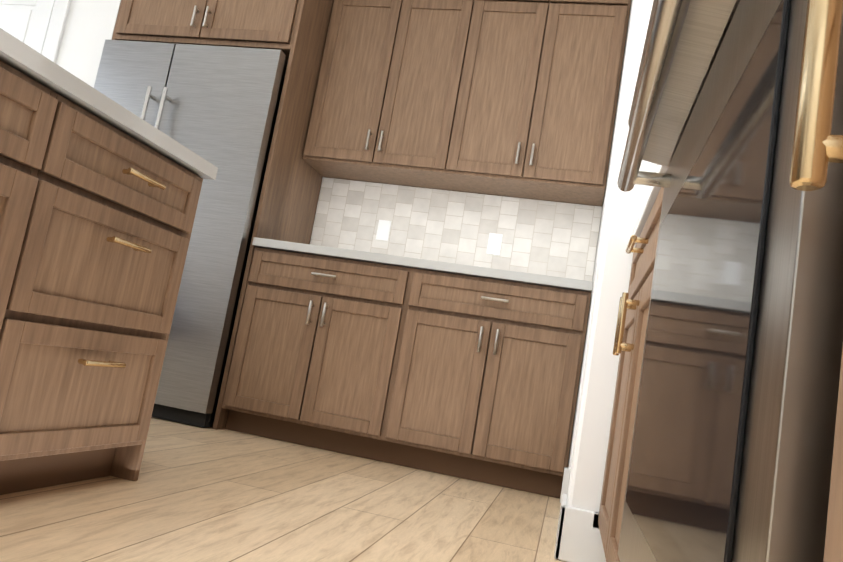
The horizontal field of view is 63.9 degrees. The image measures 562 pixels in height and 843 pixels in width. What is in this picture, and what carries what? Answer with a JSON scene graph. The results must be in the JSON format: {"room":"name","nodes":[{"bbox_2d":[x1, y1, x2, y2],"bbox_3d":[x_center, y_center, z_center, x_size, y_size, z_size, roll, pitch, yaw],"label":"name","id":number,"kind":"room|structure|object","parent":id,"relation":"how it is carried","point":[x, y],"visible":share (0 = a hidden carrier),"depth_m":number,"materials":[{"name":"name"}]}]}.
{"room":"kitchen","nodes":[
{"label":"kitchen","id":0,"kind":"room"},
{"bbox_2d":[56,0,120,87],"bbox_3d":[-2.459,-0.923,4.130,1.678,2.900,0.770,8,-8,14],"label":"wall","id":1,"kind":"structure","parent":0,"point":[89,28],"depth_m":3.65,"materials":[{"name":"white paint"}]},
{"bbox_2d":[0,0,71,62],"bbox_3d":[-2.614,-0.689,3.738,1.141,2.292,0.195,8,-8,14],"label":"interior door","id":2,"kind":"structure","parent":1,"relation":"in","point":[38,26],"depth_m":3.73,"materials":[{"name":"white wood"}]},
{"bbox_2d":[0,417,565,561],"bbox_3d":[-1.282,0.339,0.482,6.600,0.100,7.250,8,-8,14],"label":"floor","id":3,"kind":"structure","parent":0,"point":[192,493],"depth_m":1.82,"materials":[{"name":"brown wood"}]},
{"bbox_2d":[0,64,202,494],"bbox_3d":[-1.176,0.019,1.706,0.860,0.872,0.655,8,-8,14],"label":"base cabinet","id":4,"kind":"object","parent":3,"relation":"on","point":[97,216],"depth_m":1.55,"materials":[{"name":"brown wood"}]},
{"bbox_2d":[0,28,217,179],"bbox_3d":[-1.911,-0.634,1.262,2.260,0.038,2.070,8,-8,14],"label":"countertop","id":5,"kind":"structure","parent":4,"relation":"on","point":[23,58],"depth_m":1.49,"materials":[{"name":"grey stone"}]},
{"bbox_2d":[94,39,287,426],"bbox_3d":[-1.256,-0.247,3.602,1.005,1.837,0.767,8,-8,14],"label":"refrigerator","id":6,"kind":"object","parent":3,"relation":"on","point":[217,106],"visible":0.4,"depth_m":3.26,"materials":[{"name":"silver metal"}]},
{"bbox_2d":[222,241,429,463],"bbox_3d":[-0.394,0.370,3.379,0.858,0.872,0.660,8,-8,14],"label":"base cabinet","id":7,"kind":"object","parent":3,"relation":"on","point":[323,355],"depth_m":3.07,"materials":[{"name":"brown wood"}]},
{"bbox_2d":[254,237,592,288],"bbox_3d":[0.030,-0.030,3.350,1.580,0.039,0.675,8,-8,14],"label":"countertop","id":8,"kind":"structure","parent":7,"relation":"on","point":[261,241],"depth_m":3.01,"materials":[{"name":"white stone"}]},
{"bbox_2d":[394,265,591,497],"bbox_3d":[0.301,0.467,3.209,0.859,0.872,0.660,8,-8,14],"label":"base cabinet","id":9,"kind":"object","parent":3,"relation":"on","point":[468,372],"depth_m":2.88,"materials":[{"name":"brown wood"}]},
{"bbox_2d":[598,132,805,561],"bbox_3d":[0.750,0.303,1.355,0.661,0.872,0.827,8,-8,14],"label":"base cabinet","id":10,"kind":"object","parent":3,"relation":"on","point":[633,310],"depth_m":1.42,"materials":[{"name":"brown wood"}]},
{"bbox_2d":[633,116,805,231],"bbox_3d":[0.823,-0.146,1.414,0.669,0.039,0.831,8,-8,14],"label":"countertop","id":11,"kind":"structure","parent":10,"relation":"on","point":[800,121],"depth_m":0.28,"materials":[{"name":"white stone"}]},
{"bbox_2d":[617,0,842,561],"bbox_3d":[0.542,0.121,0.612,0.737,0.969,0.739,8,-8,14],"label":"gas range","id":12,"kind":"object","parent":3,"relation":"on","point":[731,453],"visible":0.85,"depth_m":0.45,"materials":[{"name":"silver metal"}]},
{"bbox_2d":[802,0,842,561],"bbox_3d":[0.453,0.078,0.012,0.661,0.872,0.457,8,-8,14],"label":"base cabinet","id":13,"kind":"object","parent":3,"relation":"on","point":[817,146],"depth_m":0.28,"materials":[{"name":"brown wood"}]},
{"bbox_2d":[310,0,631,281],"bbox_3d":[0.642,-0.447,3.702,4.622,2.900,0.120,8,-8,14],"label":"wall","id":14,"kind":"structure","parent":0,"point":[515,197],"depth_m":3.65,"materials":[{"name":"white paint"}]},
{"bbox_2d":[112,0,327,103],"bbox_3d":[-1.005,-1.613,3.847,1.021,0.895,0.660,8,-8,14],"label":"upper cabinet","id":15,"kind":"object","parent":14,"relation":"attached to","point":[295,28],"depth_m":3.48,"materials":[{"name":"brown wood"}]},
{"bbox_2d":[296,0,487,191],"bbox_3d":[-0.084,-1.238,3.749,0.848,1.359,0.345,8,-8,14],"label":"upper cabinet","id":16,"kind":"object","parent":14,"relation":"attached to","point":[389,99],"depth_m":3.56,"materials":[{"name":"brown wood"}]},
{"bbox_2d":[310,177,601,280],"bbox_3d":[0.147,-0.245,3.708,1.580,0.509,0.010,8,-8,14],"label":"backsplash","id":17,"kind":"structure","parent":14,"relation":"attached to","point":[549,238],"depth_m":3.70,"materials":[{"name":"tile"}]},
{"bbox_2d":[376,220,391,240],"bbox_3d":[-0.213,-0.284,3.786,0.072,0.115,0.005,8,-8,14],"label":"electrical outlet","id":18,"kind":"object","parent":17,"relation":"attached to","point":[383,230],"depth_m":3.78,"materials":[{"name":"white plastic"}]},
{"bbox_2d":[486,233,502,254],"bbox_3d":[0.394,-0.199,3.637,0.072,0.115,0.005,8,-8,14],"label":"electrical outlet","id":19,"kind":"object","parent":17,"relation":"attached to","point":[493,246],"depth_m":3.63,"materials":[{"name":"white plastic"}]},
{"bbox_2d":[460,0,630,206],"bbox_3d":[0.620,-1.140,3.577,0.849,1.359,0.345,8,-8,14],"label":"upper cabinet","id":20,"kind":"object","parent":14,"relation":"attached to","point":[514,98],"depth_m":3.38,"materials":[{"name":"brown wood"}]},
{"bbox_2d":[567,0,653,512],"bbox_3d":[0.843,-0.536,2.759,0.120,2.900,1.640,8,-8,14],"label":"wall","id":21,"kind":"structure","parent":0,"point":[596,390],"depth_m":1.89,"materials":[{"name":"white paint"}]},
{"bbox_2d":[554,467,605,561],"bbox_3d":[-2.049,0.068,0.360,4.508,0.139,6.000,8,-8,14],"label":"baseboard","id":22,"kind":"structure","parent":21,"relation":"attached to","point":[578,537],"depth_m":1.79,"materials":[{"name":"white wood"}]},
{"bbox_2d":[647,163,657,191],"bbox_3d":[1.099,-0.600,1.925,0.748,2.900,0.120,8,-8,14],"label":"wall","id":23,"kind":"structure","parent":0,"point":[653,166],"depth_m":1.91,"materials":[{"name":"white paint"}]}
]}

